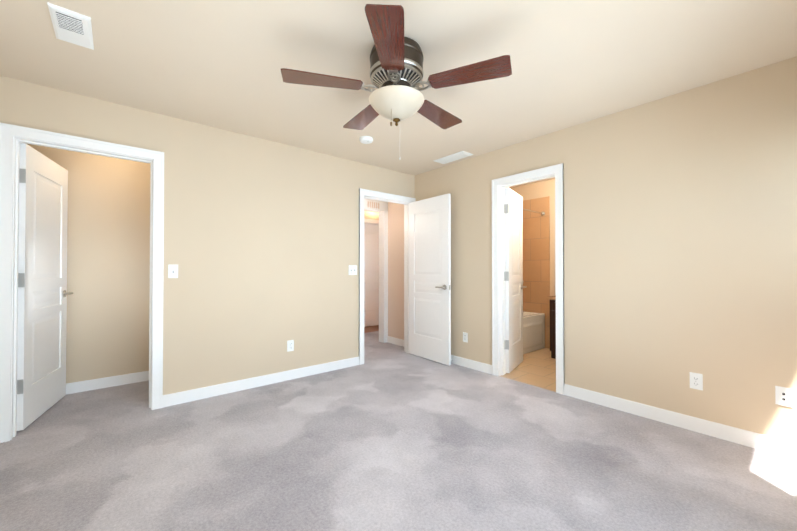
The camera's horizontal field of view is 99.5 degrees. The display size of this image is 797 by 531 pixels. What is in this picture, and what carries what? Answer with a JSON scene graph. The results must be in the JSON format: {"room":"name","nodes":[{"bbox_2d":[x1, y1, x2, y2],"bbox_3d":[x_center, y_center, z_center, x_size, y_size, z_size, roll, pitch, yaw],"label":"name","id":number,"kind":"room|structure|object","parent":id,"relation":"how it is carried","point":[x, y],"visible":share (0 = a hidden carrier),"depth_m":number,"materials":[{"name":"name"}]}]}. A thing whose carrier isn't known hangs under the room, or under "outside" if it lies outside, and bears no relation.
{"room":"empty bedroom","nodes":[
{"label":"empty bedroom","id":0,"kind":"room"},
{"bbox_2d":[25,143,149,382],"bbox_3d":[-2.851,-0.036,3.353,2.620,2.440,0.120,0,-1,-40],"label":"wall","id":1,"kind":"structure","parent":0,"point":[108,264],"depth_m":3.28,"materials":[{"name":"beige paint"}]},
{"bbox_2d":[66,371,148,394],"bbox_3d":[-2.808,1.134,3.290,2.380,0.098,0.013,0,-1,-40],"label":"baseboard","id":2,"kind":"structure","parent":1,"relation":"attached to","point":[93,384],"depth_m":3.27,"materials":[{"name":"white wood"}]},
{"bbox_2d":[0,76,414,394],"bbox_3d":[-1.271,-0.035,3.476,4.040,2.440,0.120,0,-1,-40],"label":"wall","id":3,"kind":"structure","parent":0,"point":[261,243],"depth_m":3.21,"materials":[{"name":"beige paint"}]},
{"bbox_2d":[17,143,72,430],"bbox_3d":[-2.840,0.150,2.711,0.150,2.030,0.762,0,-1,-28],"label":"closet door","id":4,"kind":"structure","parent":3,"relation":"in","point":[43,293],"depth_m":2.62,"materials":[{"name":"white wood"}]},
{"bbox_2d":[0,122,163,442],"bbox_3d":[-2.352,0.116,2.569,0.910,2.120,0.164,0,-1,-40],"label":"trim","id":5,"kind":"structure","parent":3,"relation":"attached to","point":[12,137],"depth_m":2.33,"materials":[{"name":"white wood"}]},
{"bbox_2d":[168,265,177,277],"bbox_3d":[-1.905,0.049,2.854,0.070,0.114,0.018,0,-1,-40],"label":"light switch","id":6,"kind":"object","parent":3,"relation":"attached to","point":[172,271],"visible":1,"depth_m":2.85,"materials":[{"name":"white plastic"}]},
{"bbox_2d":[163,356,358,406],"bbox_3d":[-1.217,1.135,3.423,1.940,0.098,0.013,0,-1,-40],"label":"baseboard","id":7,"kind":"structure","parent":3,"relation":"attached to","point":[206,392],"depth_m":3.25,"materials":[{"name":"white wood"}]},
{"bbox_2d":[287,340,293,351],"bbox_3d":[-1.123,0.835,3.509,0.070,0.114,0.008,0,-1,-40],"label":"electrical outlet","id":8,"kind":"object","parent":3,"relation":"attached to","point":[290,345],"visible":1,"depth_m":3.51,"materials":[{"name":"white plastic"}]},
{"bbox_2d":[349,265,356,274],"bbox_3d":[-0.537,0.055,4.000,0.116,0.114,0.018,0,-1,-40],"label":"light switch","id":9,"kind":"object","parent":3,"relation":"attached to","point":[352,269],"visible":1,"depth_m":4.00,"materials":[{"name":"white plastic"}]},
{"bbox_2d":[359,188,415,364],"bbox_3d":[-0.168,0.134,4.399,0.910,2.120,0.164,0,-1,-40],"label":"trim","id":10,"kind":"structure","parent":3,"relation":"attached to","point":[379,196],"depth_m":4.18,"materials":[{"name":"white wood"}]},
{"bbox_2d":[408,193,450,365],"bbox_3d":[0.375,0.166,4.288,0.150,2.030,0.762,0,-1,-37],"label":"hall door","id":11,"kind":"structure","parent":3,"relation":"in","point":[429,278],"depth_m":4.23,"materials":[{"name":"white wood"}]},
{"bbox_2d":[364,325,378,332],"bbox_3d":[-2.123,1.259,5.881,7.200,0.100,1.680,0,-1,-40],"label":"floor","id":12,"kind":"structure","parent":0,"point":[371,328],"depth_m":6.50,"materials":[{"name":"brown wood"}]},
{"bbox_2d":[364,211,378,219],"bbox_3d":[-1.034,-0.007,6.284,2.770,2.440,0.120,0,-1,-40],"label":"wall","id":13,"kind":"structure","parent":0,"point":[371,215],"depth_m":6.64,"materials":[{"name":"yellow paint"}]},
{"bbox_2d":[364,224,378,326],"bbox_3d":[-0.572,0.190,6.725,0.762,2.030,0.150,0,-1,-40],"label":"hall door","id":14,"kind":"structure","parent":13,"relation":"in","point":[371,275],"depth_m":6.73,"materials":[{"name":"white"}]},
{"bbox_2d":[364,219,378,224],"bbox_3d":[-0.540,0.156,6.682,0.910,2.120,0.142,0,-1,-40],"label":"trim","id":15,"kind":"structure","parent":13,"relation":"attached to","point":[371,221],"depth_m":6.63,"materials":[{"name":"white wood"}]},
{"bbox_2d":[364,198,387,212],"bbox_3d":[-0.256,-1.046,5.443,2.430,0.380,0.124,0,-1,-40],"label":"header beam","id":16,"kind":"structure","parent":0,"point":[372,205],"depth_m":5.28,"materials":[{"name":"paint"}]},
{"bbox_2d":[364,331,403,348],"bbox_3d":[0.661,1.261,6.139,2.600,0.100,1.500,0,-1,-40],"label":"floor","id":17,"kind":"structure","parent":0,"point":[373,336],"depth_m":5.65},
{"bbox_2d":[388,202,403,339],"bbox_3d":[0.082,-0.019,5.099,0.120,2.440,0.630,0,-1,-40],"label":"wall","id":18,"kind":"structure","parent":0,"point":[395,270],"depth_m":5.15,"materials":[{"name":"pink paint"}]},
{"bbox_2d":[379,211,387,342],"bbox_3d":[-0.240,0.173,5.330,0.075,2.060,0.140,0,-1,-40],"label":"trim","id":19,"kind":"structure","parent":18,"relation":"attached to","point":[383,275],"depth_m":5.29,"materials":[{"name":"white wood"}]},
{"bbox_2d":[387,336,403,346],"bbox_3d":[0.024,1.151,5.053,0.013,0.098,0.608,0,-1,-40],"label":"baseboard","id":20,"kind":"structure","parent":18,"relation":"attached to","point":[396,341],"depth_m":5.13,"materials":[{"name":"white wood"}]},
{"bbox_2d":[0,338,796,530],"bbox_3d":[-0.814,1.223,2.295,4.600,0.100,5.500,0,-1,-40],"label":"floor carpet","id":21,"kind":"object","parent":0,"point":[384,437],"visible":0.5,"depth_m":1.99,"materials":[{"name":"grey carpet"}]},
{"bbox_2d":[0,0,796,187],"bbox_3d":[-0.318,-1.302,3.752,7.200,0.100,7.300,0,-1,-40],"label":"ceiling","id":22,"kind":"structure","parent":0,"point":[220,64],"depth_m":2.07,"materials":[{"name":"paint"}]},
{"bbox_2d":[47,2,93,49],"bbox_3d":[-1.740,-1.261,1.801,0.155,0.020,0.315,0,-1,-40],"label":"ceiling vent","id":23,"kind":"object","parent":22,"relation":"in","point":[70,26],"visible":0.98,"depth_m":1.77,"materials":[{"name":"white plastic"}]},
{"bbox_2d":[359,136,372,143],"bbox_3d":[-0.320,-1.236,3.333,0.136,0.040,0.136,0,-1,-40],"label":"smoke detector","id":24,"kind":"object","parent":22,"relation":"attached to","point":[366,139],"visible":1,"depth_m":3.29,"materials":[{"name":"white plastic"}]},
{"bbox_2d":[281,4,511,159],"bbox_3d":[-0.011,-0.960,2.026,1.257,0.619,1.252,0,-1,-40],"label":"ceiling fan","id":25,"kind":"object","parent":22,"relation":"hanging from","point":[396,96],"visible":1,"depth_m":1.88,"materials":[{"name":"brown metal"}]},
{"bbox_2d":[434,151,472,163],"bbox_3d":[0.629,-1.243,3.909,0.185,0.016,0.445,0,-1,-40],"label":"ceiling vent","id":26,"kind":"object","parent":22,"relation":"in","point":[454,157],"visible":1,"depth_m":3.86,"materials":[{"name":"white plastic"}]},
{"bbox_2d":[501,348,555,391],"bbox_3d":[2.428,1.240,4.032,2.600,0.100,4.000,0,-1,-40],"label":"floor","id":27,"kind":"structure","parent":0,"point":[536,368],"depth_m":3.78,"materials":[{"name":"beige tile"}]},
{"bbox_2d":[523,280,544,353],"bbox_3d":[1.320,0.697,4.713,1.506,1.000,0.758,0,-1,-40],"label":"bathtub","id":28,"kind":"object","parent":27,"relation":"on","point":[533,331],"visible":0.12,"depth_m":4.70,"materials":[{"name":"ceramic"}]},
{"bbox_2d":[547,296,555,358],"bbox_3d":[2.430,0.729,4.129,0.571,0.925,0.972,0,-1,-40],"label":"bathroom vanity","id":29,"kind":"object","parent":27,"relation":"on","point":[553,325],"visible":0.08,"depth_m":4.29,"materials":[{"name":"brown wood"}]},
{"bbox_2d":[510,179,555,295],"bbox_3d":[2.395,-0.023,4.721,0.120,2.440,2.160,0,-1,-40],"label":"wall","id":30,"kind":"structure","parent":0,"point":[546,188],"depth_m":4.87,"materials":[{"name":"beige paint"}]},
{"bbox_2d":[415,56,796,442],"bbox_3d":[1.554,-0.038,3.156,0.120,2.440,4.000,0,-1,-40],"label":"wall","id":31,"kind":"structure","parent":0,"point":[680,237],"depth_m":2.49,"materials":[{"name":"beige paint"}]},
{"bbox_2d":[463,332,467,342],"bbox_3d":[0.784,0.845,3.967,0.008,0.114,0.070,0,-1,-40],"label":"electrical outlet","id":32,"kind":"object","parent":31,"relation":"attached to","point":[465,336],"visible":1,"depth_m":3.96,"materials":[{"name":"white plastic"}]},
{"bbox_2d":[451,355,491,373],"bbox_3d":[0.623,1.143,4.152,0.013,0.098,1.260,0,-1,-40],"label":"baseboard","id":33,"kind":"structure","parent":31,"relation":"attached to","point":[474,365],"depth_m":3.87,"materials":[{"name":"white wood"}]},
{"bbox_2d":[505,187,526,372],"bbox_3d":[1.356,0.163,3.939,0.150,2.030,0.612,0,-1,34],"label":"bathroom door","id":34,"kind":"structure","parent":31,"relation":"in","point":[514,270],"depth_m":3.86,"materials":[{"name":"white wood"}]},
{"bbox_2d":[492,163,563,394],"bbox_3d":[1.323,0.124,3.430,0.164,2.120,0.760,0,-1,-40],"label":"trim","id":35,"kind":"structure","parent":31,"relation":"attached to","point":[499,185],"depth_m":3.62,"materials":[{"name":"white wood"}]},
{"bbox_2d":[564,384,796,459],"bbox_3d":[2.113,1.125,2.373,0.013,0.098,1.860,0,-1,-40],"label":"baseboard","id":36,"kind":"structure","parent":31,"relation":"attached to","point":[777,446],"depth_m":2.39,"materials":[{"name":"white wood"}]},
{"bbox_2d":[690,372,702,390],"bbox_3d":[2.107,0.819,2.388,0.008,0.114,0.070,0,-1,-40],"label":"electrical outlet","id":37,"kind":"object","parent":31,"relation":"attached to","point":[696,380],"visible":1,"depth_m":2.38,"materials":[{"name":"white plastic"}]},
{"bbox_2d":[775,386,792,407],"bbox_3d":[2.370,0.806,2.074,0.010,0.114,0.070,0,-1,-40],"label":"outlet","id":38,"kind":"object","parent":31,"relation":"attached to","point":[783,396],"visible":1,"depth_m":2.07,"materials":[{"name":"white plastic"}]},
{"bbox_3d":[1.076,-0.019,5.104,1.650,2.440,0.120,0,-1,-40],"label":"wall","id":39,"kind":"structure","parent":0,"visible":0},
{"bbox_2d":[523,196,549,348],"bbox_3d":[1.928,0.102,5.177,0.010,2.200,0.800,0,-1,-40],"label":"wall tile","id":40,"kind":"structure","parent":39,"relation":"attached to","point":[536,255],"depth_m":5.00,"materials":[{"name":"beige tile"}]},
{"bbox_2d":[523,208,544,215],"bbox_3d":[1.544,-0.765,4.460,1.506,0.060,0.059,0,-1,-40],"label":"shower rod","id":41,"kind":"object","parent":40,"relation":"attached to","point":[542,213],"visible":0.46,"depth_m":4.79,"materials":[{"name":"silver metal"}]}
]}

